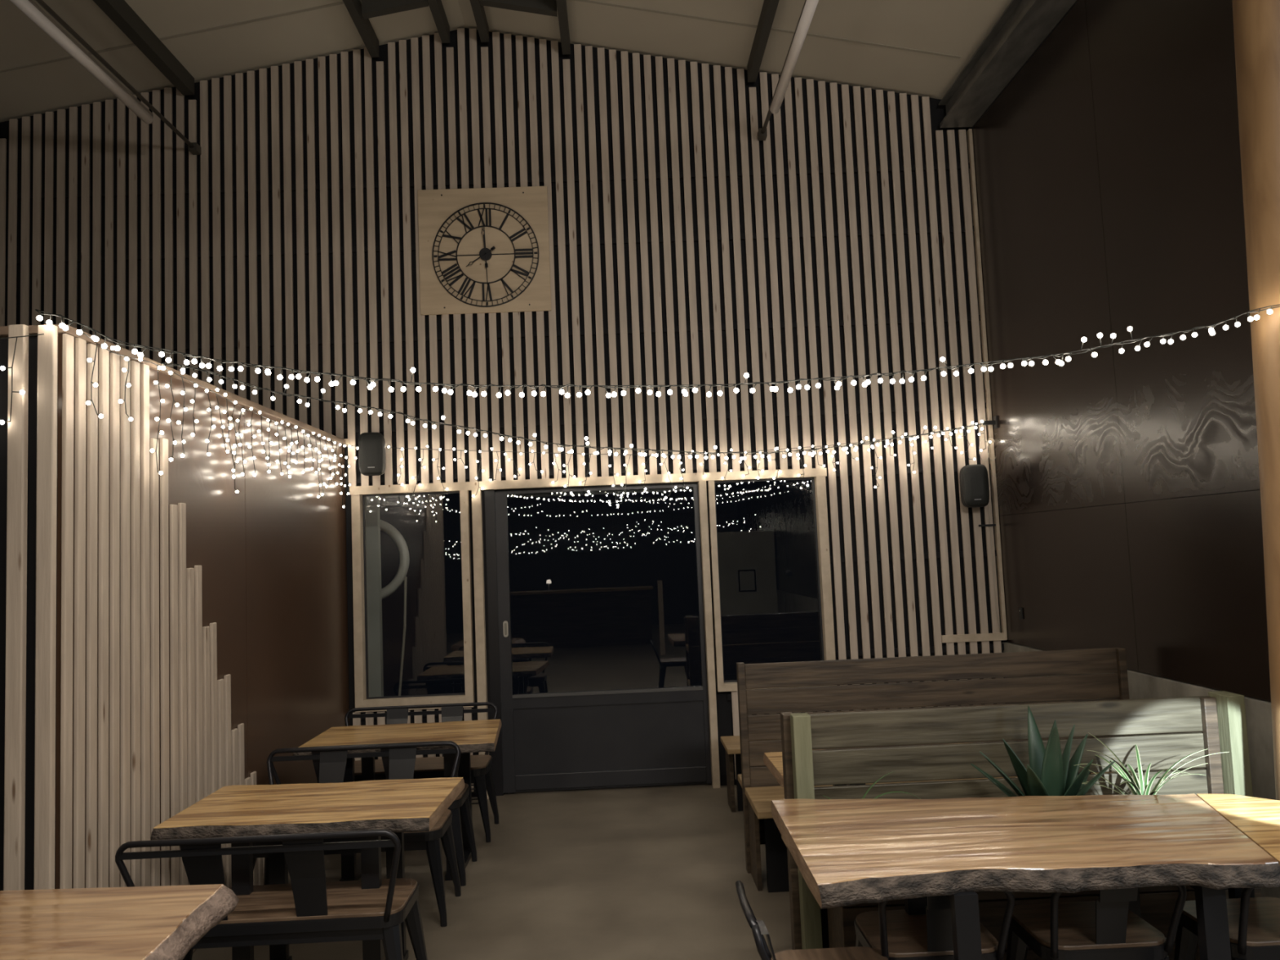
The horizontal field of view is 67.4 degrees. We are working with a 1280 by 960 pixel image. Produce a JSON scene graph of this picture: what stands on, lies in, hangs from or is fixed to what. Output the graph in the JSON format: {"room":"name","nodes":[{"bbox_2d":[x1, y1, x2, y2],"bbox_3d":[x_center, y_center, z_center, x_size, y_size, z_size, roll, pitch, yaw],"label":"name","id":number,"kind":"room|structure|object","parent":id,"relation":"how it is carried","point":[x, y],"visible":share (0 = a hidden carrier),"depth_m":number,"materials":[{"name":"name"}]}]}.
{"room":"restaurant","nodes":[
{"label":"restaurant","id":0,"kind":"room"},
{"bbox_2d":[0,324,349,952],"bbox_3d":[-3.544,0.945,5.201,2.892,2.660,3.760,-2,-4,-1],"label":"wall","id":1,"kind":"structure","parent":0,"point":[162,636],"depth_m":4.03,"materials":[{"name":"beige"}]},
{"bbox_2d":[0,333,44,424],"bbox_3d":[-2.711,-0.302,3.406,1.170,0.409,0.037,-2,-4,-1],"label":"lights","id":2,"kind":"object","parent":1,"relation":"attached to","point":[21,392],"visible":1,"depth_m":3.41,"materials":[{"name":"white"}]},
{"bbox_2d":[82,332,351,507],"bbox_3d":[-2.104,-0.164,5.326,0.062,0.513,3.600,-2,-4,-2],"label":"lights","id":3,"kind":"object","parent":1,"relation":"hanging from","point":[126,358],"visible":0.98,"depth_m":4.91,"materials":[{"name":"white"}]},
{"bbox_2d":[35,304,1279,397],"bbox_3d":[0.173,-0.505,3.600,4.683,0.383,0.188,-2,-4,-2],"label":"string lights","id":4,"kind":"object","parent":1,"relation":"hanging from","point":[1269,311],"visible":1,"depth_m":3.62,"materials":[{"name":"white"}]},
{"bbox_2d":[364,496,383,697],"bbox_3d":[-2.608,1.151,8.023,0.880,2.600,0.080,-2,-4,-1],"label":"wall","id":5,"kind":"structure","parent":0,"point":[374,597],"depth_m":8.01,"materials":[{"name":"grey paint"}]},
{"bbox_2d":[191,782,791,959],"bbox_3d":[-1.611,1.904,0.522,9.456,0.120,19.000,-2,-4,-1],"label":"floor","id":6,"kind":"structure","parent":0,"point":[636,873],"depth_m":5.03,"materials":[{"name":"concrete"}]},
{"bbox_2d":[0,884,239,959],"bbox_3d":[-1.603,1.630,2.660,0.802,0.750,0.726,-2,-4,-1],"label":"dining table","id":7,"kind":"object","parent":6,"relation":"on","point":[157,922],"visible":1,"depth_m":2.75,"materials":[{"name":"brown wood"}]},
{"bbox_2d":[115,829,427,959],"bbox_3d":[-1.367,1.684,3.669,1.023,0.776,0.522,-2,-4,-1],"label":"metal bench","id":8,"kind":"object","parent":6,"relation":"on","point":[310,908],"visible":0.77,"depth_m":3.53,"materials":[{"name":"black paint"}]},
{"bbox_2d":[150,777,464,959],"bbox_3d":[-1.327,1.722,4.019,1.100,0.750,0.754,-2,-4,-1],"label":"dining table","id":9,"kind":"object","parent":6,"relation":"on","point":[398,806],"visible":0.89,"depth_m":3.87,"materials":[{"name":"brown wood"}]},
{"bbox_2d":[253,740,461,927],"bbox_3d":[-1.447,1.776,4.839,1.023,0.776,0.522,-2,-4,-1],"label":"metal bench","id":10,"kind":"object","parent":6,"relation":"on","point":[332,766],"visible":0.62,"depth_m":4.96,"materials":[{"name":"black paint"}]},
{"bbox_2d":[269,741,477,885],"bbox_3d":[-1.456,1.813,5.312,1.023,0.776,0.522,-2,-4,-1],"label":"metal bench","id":11,"kind":"object","parent":6,"relation":"on","point":[460,806],"visible":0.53,"depth_m":5.14,"materials":[{"name":"black paint"}]},
{"bbox_2d":[380,520,409,695],"bbox_3d":[-2.350,1.394,8.321,0.734,2.133,0.084,-2,-4,-1],"label":"hoop","id":12,"kind":"object","parent":6,"relation":"on","point":[388,528],"visible":0.4,"depth_m":8.35,"materials":[{"name":"white plastic"}]},
{"bbox_2d":[292,719,502,881],"bbox_3d":[-1.319,1.834,5.491,1.092,0.750,0.795,-2,-4,-1],"label":"dining table","id":13,"kind":"object","parent":6,"relation":"on","point":[475,735],"visible":0.61,"depth_m":5.47,"materials":[{"name":"brown wood"}]},
{"bbox_2d":[344,702,498,842],"bbox_3d":[-1.444,1.878,6.171,1.023,0.776,0.522,-2,-4,-1],"label":"metal bench","id":14,"kind":"object","parent":6,"relation":"on","point":[482,775],"visible":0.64,"depth_m":6.28,"materials":[{"name":"black paint"}]},
{"bbox_2d":[471,784,478,804],"bbox_3d":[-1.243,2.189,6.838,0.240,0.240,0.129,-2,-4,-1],"label":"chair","id":15,"kind":"object","parent":6,"relation":"on","point":[471,784],"visible":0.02,"depth_m":6.83,"materials":[{"name":"black paint"}]},
{"bbox_2d":[720,735,781,812],"bbox_3d":[1.566,1.934,6.394,2.000,0.452,0.440,-2,-4,-1],"label":"bench","id":16,"kind":"object","parent":6,"relation":"on","point":[731,744],"visible":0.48,"depth_m":6.37,"materials":[{"name":"brown wood"}]},
{"bbox_2d":[735,880,888,959],"bbox_3d":[0.557,1.590,2.858,0.487,0.683,0.452,-2,-4,-1],"label":"metal chair","id":17,"kind":"object","parent":6,"relation":"on","point":[758,927],"visible":0.98,"depth_m":3.00,"materials":[{"name":"grey metal"}]},
{"bbox_2d":[763,742,1090,786],"bbox_3d":[1.464,1.636,4.390,1.701,0.750,0.508,-2,-4,-1],"label":"dining table","id":18,"kind":"object","parent":6,"relation":"on","point":[773,761],"visible":0.09,"depth_m":4.41,"materials":[{"name":"brown wood"}]},
{"bbox_2d":[736,647,1132,892],"bbox_3d":[1.622,1.504,5.114,2.135,1.110,0.800,-2,-4,-1],"label":"bench","id":19,"kind":"object","parent":6,"relation":"on","point":[759,786],"visible":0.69,"depth_m":5.25,"materials":[{"name":"brown wood"}]},
{"bbox_2d":[853,891,1014,959],"bbox_3d":[0.949,1.595,3.139,0.452,0.683,0.487,-2,-4,-1],"label":"metal chair","id":20,"kind":"object","parent":6,"relation":"on","point":[898,935],"visible":0.53,"depth_m":3.01,"materials":[{"name":"black paint"}]},
{"bbox_2d":[780,691,1261,950],"bbox_3d":[1.571,1.466,4.148,1.900,1.042,0.470,-2,-4,-1],"label":"bench","id":21,"kind":"object","parent":6,"relation":"on","point":[1220,716],"visible":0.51,"depth_m":4.03,"materials":[{"name":"grey wood"}]},
{"bbox_2d":[771,793,1279,959],"bbox_3d":[1.311,1.555,3.253,1.578,0.750,1.019,-2,-4,-1],"label":"dining table","id":22,"kind":"object","parent":6,"relation":"on","point":[846,852],"visible":0.99,"depth_m":3.02,"materials":[{"name":"brown wood"}]},
{"bbox_2d":[826,885,1262,959],"bbox_3d":[1.558,1.679,3.758,1.600,0.550,0.285,-2,-4,-1],"label":"bench","id":23,"kind":"object","parent":6,"relation":"on","point":[1157,903],"visible":0.18,"depth_m":3.62,"materials":[{"name":"black wood"}]},
{"bbox_2d":[822,771,920,799],"bbox_3d":[0.926,1.325,3.819,0.475,0.325,0.220,-2,-4,-1],"label":"grass plant","id":24,"kind":"object","parent":23,"relation":"on","point":[874,783],"visible":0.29,"depth_m":3.78,"materials":[{"name":"green plant"}]},
{"bbox_2d":[970,705,1115,796],"bbox_3d":[1.597,1.188,3.820,0.501,0.542,0.415,-2,-4,-1],"label":"agave plant","id":25,"kind":"object","parent":23,"relation":"on","point":[1050,772],"visible":0.57,"depth_m":3.76,"materials":[{"name":"green plant"}]},
{"bbox_2d":[1073,732,1227,795],"bbox_3d":[1.964,1.235,3.825,0.534,0.419,0.610,0,-5,-29],"label":"spider plant","id":26,"kind":"object","parent":23,"relation":"in","point":[1140,787],"visible":0.6,"depth_m":3.82,"materials":[{"name":"green plant"}]},
{"bbox_2d":[1006,885,1186,959],"bbox_3d":[1.479,1.573,3.142,0.452,0.683,0.487,-2,-4,-1],"label":"metal chair","id":27,"kind":"object","parent":6,"relation":"on","point":[1104,928],"visible":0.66,"depth_m":3.01,"materials":[{"name":"grey metal"}]},
{"bbox_2d":[1173,888,1279,959],"bbox_3d":[2.049,1.548,3.116,0.452,0.683,0.487,-2,-4,-1],"label":"metal chair","id":28,"kind":"object","parent":6,"relation":"on","point":[1254,922],"visible":0.62,"depth_m":3.13,"materials":[{"name":"grey metal"}]},
{"bbox_2d":[1196,793,1279,898],"bbox_3d":[2.144,1.514,3.158,0.428,0.750,0.835,-3,-4,5],"label":"dining table","id":29,"kind":"object","parent":6,"relation":"on","point":[1258,819],"visible":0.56,"depth_m":3.31,"materials":[{"name":"brown wood"}]},
{"bbox_2d":[1231,0,1279,800],"bbox_3d":[2.511,-0.539,3.745,0.416,4.900,0.259,-2,-4,-1],"label":"post","id":30,"kind":"object","parent":6,"relation":"on","point":[1256,23],"visible":0.97,"depth_m":3.73,"materials":[{"name":"beige wood"}]},
{"bbox_2d":[0,27,1006,797],"bbox_3d":[-1.869,-0.573,7.286,9.456,5.863,0.205,-2,-4,-1],"label":"wall","id":31,"kind":"structure","parent":0,"point":[686,246],"depth_m":7.30,"materials":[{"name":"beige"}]},
{"bbox_2d":[35,0,200,155],"bbox_3d":[-3.275,-2.868,2.594,0.060,0.060,9.466,-2,-4,-1],"label":"conduit pipe","id":32,"kind":"object","parent":31,"relation":"attached to","point":[194,148],"visible":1,"depth_m":6.16,"materials":[{"name":"grey metal"}]},
{"bbox_2d":[9,0,153,124],"bbox_3d":[-3.413,-2.582,5.936,0.066,0.086,1.580,-2,-4,-1],"label":"lamp","id":33,"kind":"object","parent":32,"relation":"attached to","point":[28,7],"visible":1,"depth_m":5.84,"materials":[{"name":"beige"}]},
{"bbox_2d":[358,432,386,475],"bbox_3d":[-1.970,-0.187,7.071,0.186,0.316,0.186,-2,-4,-8],"label":"wall speaker","id":34,"kind":"object","parent":31,"relation":"attached to","point":[371,446],"visible":1,"depth_m":6.98,"materials":[{"name":"black plastic"}]},
{"bbox_2d":[397,447,416,485],"bbox_3d":[-1.718,-0.097,7.099,0.138,0.274,0.048,-2,-4,-1],"label":"lights","id":35,"kind":"object","parent":31,"relation":"hanging from","point":[402,449],"depth_m":7.11,"materials":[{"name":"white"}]},
{"bbox_2d":[351,490,474,712],"bbox_3d":[-1.681,0.891,7.144,0.860,1.590,0.150,-2,-4,-1],"label":"window","id":36,"kind":"structure","parent":31,"relation":"in","point":[362,700],"depth_m":7.08,"materials":[{"name":"brown wood"}]},
{"bbox_2d":[407,445,448,497],"bbox_3d":[-1.569,-0.061,7.099,0.294,0.375,0.048,-2,-4,-1],"label":"lights","id":37,"kind":"object","parent":31,"relation":"hanging from","point":[446,489],"depth_m":7.11,"materials":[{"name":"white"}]},
{"bbox_2d":[447,448,466,468],"bbox_3d":[-1.349,-0.157,7.111,0.138,0.149,0.048,-2,-4,-1],"label":"lights","id":38,"kind":"object","parent":31,"relation":"hanging from","point":[453,448],"depth_m":7.12,"materials":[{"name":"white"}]},
{"bbox_2d":[472,480,483,497],"bbox_3d":[-1.195,0.068,7.097,0.074,0.113,0.048,-2,-4,-1],"label":"lights","id":39,"kind":"object","parent":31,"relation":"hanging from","point":[478,481],"depth_m":7.11,"materials":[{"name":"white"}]},
{"bbox_2d":[471,489,488,799],"bbox_3d":[-1.176,1.200,7.129,0.065,2.250,0.155,-2,-4,-1],"label":"trim","id":40,"kind":"structure","parent":31,"relation":"attached to","point":[477,510],"depth_m":7.08,"materials":[{"name":"brown wood"}]},
{"bbox_2d":[471,448,493,479],"bbox_3d":[-1.161,-0.119,7.112,0.151,0.220,0.048,-2,-4,-1],"label":"lights","id":41,"kind":"object","parent":31,"relation":"hanging from","point":[476,477],"depth_m":7.12,"materials":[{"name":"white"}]},
{"bbox_2d":[417,186,551,315],"bbox_3d":[-1.181,-1.745,7.270,0.984,0.964,0.056,-2,-4,-1],"label":"wall clock","id":42,"kind":"object","parent":31,"relation":"attached to","point":[482,250],"visible":1,"depth_m":7.27,"materials":[{"name":"brown wood"}]},
{"bbox_2d":[489,451,520,480],"bbox_3d":[-0.997,-0.104,7.114,0.225,0.210,0.048,-2,-4,-1],"label":"lights","id":43,"kind":"object","parent":31,"relation":"hanging from","point":[508,460],"depth_m":7.12,"materials":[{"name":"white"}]},
{"bbox_2d":[524,450,546,457],"bbox_3d":[-0.773,-0.189,7.126,0.151,0.049,0.048,-2,-4,-1],"label":"lights","id":44,"kind":"object","parent":31,"relation":"hanging from","point":[531,451],"depth_m":7.14,"materials":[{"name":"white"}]},
{"bbox_2d":[551,451,584,483],"bbox_3d":[-0.532,-0.094,7.123,0.242,0.226,0.048,-2,-4,-1],"label":"lights","id":45,"kind":"object","parent":31,"relation":"hanging from","point":[583,454],"depth_m":7.13,"materials":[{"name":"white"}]},
{"bbox_2d":[160,362,998,460],"bbox_3d":[0.293,-0.311,5.697,5.644,0.369,0.103,0,-5,-32],"label":"string lights","id":46,"kind":"object","parent":31,"relation":"attached to","point":[183,370],"depth_m":5.23,"materials":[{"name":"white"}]},
{"bbox_2d":[349,467,826,495],"bbox_3d":[-0.378,0.015,7.236,3.557,0.062,0.155,-2,-4,-1],"label":"trim","id":47,"kind":"structure","parent":31,"relation":"attached to","point":[808,473],"depth_m":7.16,"materials":[{"name":"brown wood"}]},
{"bbox_2d":[484,482,697,795],"bbox_3d":[-0.329,1.170,7.191,1.632,2.250,0.090,-2,-4,-1],"label":"trim","id":48,"kind":"structure","parent":31,"relation":"attached to","point":[490,511],"depth_m":7.16,"materials":[{"name":"black"}]},
{"bbox_2d":[494,484,711,793],"bbox_3d":[-0.282,1.167,7.177,1.536,2.220,0.060,-2,-4,-1],"label":"door","id":49,"kind":"structure","parent":31,"relation":"in","point":[655,736],"depth_m":7.12,"materials":[{"name":"grey metal"}]},
{"bbox_2d":[579,452,628,506],"bbox_3d":[-0.269,-0.004,7.122,0.353,0.400,0.048,-2,-4,-1],"label":"lights","id":50,"kind":"object","parent":31,"relation":"hanging from","point":[590,473],"depth_m":7.12,"materials":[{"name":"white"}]},
{"bbox_2d":[623,454,631,478],"bbox_3d":[-0.092,-0.098,7.133,0.051,0.168,0.048,-2,-4,-1],"label":"lights","id":51,"kind":"object","parent":31,"relation":"hanging from","point":[624,464],"depth_m":7.14,"materials":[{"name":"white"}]},
{"bbox_2d":[642,453,653,474],"bbox_3d":[0.061,-0.116,7.137,0.082,0.143,0.048,-2,-4,-1],"label":"lights","id":52,"kind":"object","parent":31,"relation":"hanging from","point":[652,455],"depth_m":7.14,"materials":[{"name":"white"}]},
{"bbox_2d":[659,453,689,498],"bbox_3d":[0.262,-0.028,7.135,0.221,0.327,0.048,-2,-4,-1],"label":"lights","id":53,"kind":"object","parent":31,"relation":"hanging from","point":[682,469],"depth_m":7.14,"materials":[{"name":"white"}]},
{"bbox_2d":[698,453,712,468],"bbox_3d":[0.490,-0.142,7.148,0.097,0.111,0.048,-2,-4,-1],"label":"lights","id":54,"kind":"object","parent":31,"relation":"hanging from","point":[699,453],"depth_m":7.16,"materials":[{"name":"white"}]},
{"bbox_2d":[697,480,719,788],"bbox_3d":[0.513,1.134,7.169,0.052,2.250,0.155,-2,-4,-1],"label":"trim","id":55,"kind":"structure","parent":31,"relation":"attached to","point":[713,718],"depth_m":7.10,"materials":[{"name":"brown wood"}]},
{"bbox_2d":[721,469,732,487],"bbox_3d":[0.645,-0.010,7.141,0.076,0.128,0.048,-2,-4,-1],"label":"lights","id":56,"kind":"object","parent":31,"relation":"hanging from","point":[731,470],"depth_m":7.13,"materials":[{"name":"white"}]},
{"bbox_2d":[739,456,750,476],"bbox_3d":[0.779,-0.099,7.151,0.071,0.146,0.048,-2,-4,-1],"label":"lights","id":57,"kind":"object","parent":31,"relation":"hanging from","point":[743,456],"depth_m":7.15,"materials":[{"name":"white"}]},
{"bbox_2d":[751,449,771,479],"bbox_3d":[0.905,-0.114,7.155,0.146,0.211,0.048,-2,-4,-1],"label":"lights","id":58,"kind":"object","parent":31,"relation":"hanging from","point":[758,461],"depth_m":7.16,"materials":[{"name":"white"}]},
{"bbox_2d":[707,475,836,692],"bbox_3d":[0.981,0.771,7.209,0.882,1.560,0.150,-2,-4,-1],"label":"window","id":59,"kind":"structure","parent":31,"relation":"in","point":[824,571],"depth_m":7.15,"materials":[{"name":"brown wood"}]},
{"bbox_2d":[768,448,782,479],"bbox_3d":[1.013,-0.120,7.157,0.102,0.225,0.048,-2,-4,-1],"label":"lights","id":60,"kind":"object","parent":31,"relation":"hanging from","point":[775,448],"depth_m":7.17,"materials":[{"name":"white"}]},
{"bbox_2d":[757,0,806,140],"bbox_3d":[1.036,-3.013,2.694,0.060,0.060,9.466,-2,-4,-1],"label":"conduit pipe","id":61,"kind":"object","parent":31,"relation":"attached to","point":[762,132],"visible":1,"depth_m":7.07,"materials":[{"name":"grey metal"}]},
{"bbox_2d":[769,0,818,114],"bbox_3d":[0.980,-2.721,6.155,0.066,0.086,1.513,-2,-4,-1],"label":"lamp","id":62,"kind":"object","parent":61,"relation":"attached to","point":[810,6],"visible":1,"depth_m":6.06,"materials":[{"name":"beige"}]},
{"bbox_2d":[786,446,808,486],"bbox_3d":[1.170,-0.097,7.159,0.150,0.294,0.048,-2,-4,-1],"label":"lights","id":63,"kind":"object","parent":31,"relation":"hanging from","point":[799,447],"depth_m":7.16,"materials":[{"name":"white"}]},
{"bbox_2d":[808,442,841,471],"bbox_3d":[1.380,-0.168,7.169,0.245,0.206,0.048,-2,-4,-1],"label":"lights","id":64,"kind":"object","parent":31,"relation":"hanging from","point":[838,443],"depth_m":7.18,"materials":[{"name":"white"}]},
{"bbox_2d":[844,437,896,459],"bbox_3d":[1.718,-0.231,7.181,0.374,0.150,0.048,-2,-4,-1],"label":"lights","id":65,"kind":"object","parent":31,"relation":"hanging from","point":[861,442],"depth_m":7.19,"materials":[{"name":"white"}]},
{"bbox_2d":[871,466,880,488],"bbox_3d":[1.756,-0.017,7.165,0.063,0.153,0.048,-2,-4,-1],"label":"lights","id":66,"kind":"object","parent":31,"relation":"hanging from","point":[875,486],"depth_m":7.16,"materials":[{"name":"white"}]},
{"bbox_2d":[907,435,915,473],"bbox_3d":[2.025,-0.190,7.184,0.061,0.282,0.048,-2,-4,-1],"label":"lights","id":67,"kind":"object","parent":31,"relation":"hanging from","point":[911,435],"depth_m":7.19,"materials":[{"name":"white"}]},
{"bbox_2d":[930,427,956,448],"bbox_3d":[2.267,-0.307,7.198,0.184,0.156,0.048,-2,-4,-1],"label":"lights","id":68,"kind":"object","parent":31,"relation":"hanging from","point":[945,439],"depth_m":7.20,"materials":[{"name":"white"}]},
{"bbox_2d":[959,432,975,460],"bbox_3d":[2.444,-0.247,7.197,0.106,0.205,0.048,-2,-4,-1],"label":"lights","id":69,"kind":"object","parent":31,"relation":"hanging from","point":[962,452],"depth_m":7.19,"materials":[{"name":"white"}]},
{"bbox_2d":[953,422,985,435],"bbox_3d":[2.465,-0.377,7.207,0.236,0.088,0.048,-2,-4,-1],"label":"lights","id":70,"kind":"object","parent":31,"relation":"hanging from","point":[975,423],"depth_m":7.21,"materials":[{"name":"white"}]},
{"bbox_2d":[959,464,989,507],"bbox_3d":[2.483,0.047,7.145,0.186,0.316,0.186,-3,-4,4],"label":"wall speaker","id":71,"kind":"object","parent":31,"relation":"attached to","point":[974,478],"visible":1,"depth_m":7.06,"materials":[{"name":"black plastic"}]},
{"bbox_2d":[978,524,999,526],"bbox_3d":[2.625,0.340,7.212,0.160,0.015,0.012,-2,-4,-1],"label":"clip","id":72,"kind":"object","parent":31,"relation":"attached to","point":[984,525],"visible":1,"depth_m":7.21,"materials":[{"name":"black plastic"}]},
{"bbox_2d":[978,437,999,631],"bbox_3d":[2.650,0.406,7.196,0.131,1.450,0.025,-2,-4,-1],"label":"cable loop","id":73,"kind":"object","parent":72,"relation":"hanging from","point":[990,437],"visible":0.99,"depth_m":7.21,"materials":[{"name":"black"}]},
{"bbox_2d":[0,0,1011,122],"bbox_3d":[-1.812,-3.662,-0.257,9.456,1.097,16.600,-2,-4,-1],"label":"ceiling","id":74,"kind":"structure","parent":0,"point":[920,47],"depth_m":6.96,"materials":[{"name":"beige paint"}]},
{"bbox_2d":[93,0,194,95],"bbox_3d":[-3.348,-3.365,2.623,0.085,0.132,9.450,-2,-4,-1],"label":"beam","id":75,"kind":"structure","parent":74,"relation":"attached to","point":[119,11],"depth_m":6.65,"materials":[{"name":"black wood"}]},
{"bbox_2d":[342,0,379,57],"bbox_3d":[-1.940,-3.676,2.676,0.062,0.130,9.450,-2,-4,-1],"label":"beam","id":76,"kind":"structure","parent":74,"relation":"attached to","point":[364,27],"depth_m":7.01,"materials":[{"name":"black wood"}]},
{"bbox_2d":[426,0,449,43],"bbox_3d":[-1.399,-3.796,2.696,0.062,0.130,9.450,-2,-4,-1],"label":"beam","id":77,"kind":"structure","parent":74,"relation":"attached to","point":[436,6],"depth_m":7.12,"materials":[{"name":"black wood"}]},
{"bbox_2d":[469,0,488,42],"bbox_3d":[-1.100,-3.806,2.703,0.062,0.130,9.450,-2,-4,-1],"label":"beam","id":78,"kind":"structure","parent":74,"relation":"attached to","point":[478,11],"depth_m":7.13,"materials":[{"name":"black wood"}]},
{"bbox_2d":[361,0,557,18],"bbox_3d":[-1.289,-3.420,6.873,1.380,0.216,0.070,-2,-4,-1],"label":"tie","id":79,"kind":"object","parent":78,"relation":"attached to","point":[370,8],"visible":0.93,"depth_m":6.85,"materials":[{"name":"grey metal"}]},
{"bbox_2d":[555,0,570,54],"bbox_3d":[-0.473,-3.714,2.709,0.062,0.130,9.450,-2,-4,-1],"label":"beam","id":80,"kind":"structure","parent":74,"relation":"attached to","point":[561,4],"depth_m":7.03,"materials":[{"name":"black wood"}]},
{"bbox_2d":[746,0,779,82],"bbox_3d":[0.960,-3.505,2.723,0.062,0.130,9.450,-2,-4,-1],"label":"beam","id":81,"kind":"structure","parent":74,"relation":"attached to","point":[769,8],"depth_m":6.83,"materials":[{"name":"black wood"}]},
{"bbox_2d":[969,0,1279,897],"bbox_3d":[2.949,-1.043,-0.655,0.270,5.200,16.012,-2,-4,-1],"label":"wall","id":82,"kind":"structure","parent":0,"point":[1108,182],"depth_m":5.29,"materials":[{"name":"black wood"}]},
{"bbox_2d":[966,128,1007,639],"bbox_3d":[2.639,-0.765,7.311,0.024,3.920,0.049,-2,-4,-1],"label":"trim","id":83,"kind":"structure","parent":82,"relation":"attached to","point":[969,133],"depth_m":7.29,"materials":[{"name":"brown wood"}]},
{"bbox_2d":[938,0,1076,128],"bbox_3d":[2.533,-3.167,2.945,0.250,0.193,9.000,-2,-4,-1],"label":"beam","id":84,"kind":"structure","parent":82,"relation":"attached to","point":[1024,25],"depth_m":6.46,"materials":[{"name":"wood"}]},
{"bbox_2d":[1018,607,1022,619],"bbox_3d":[2.726,0.955,6.875,0.013,0.080,0.050,-2,-4,-1],"label":"wall switch","id":85,"kind":"object","parent":82,"relation":"attached to","point":[1020,610],"visible":1,"depth_m":6.86,"materials":[{"name":"black plastic"}]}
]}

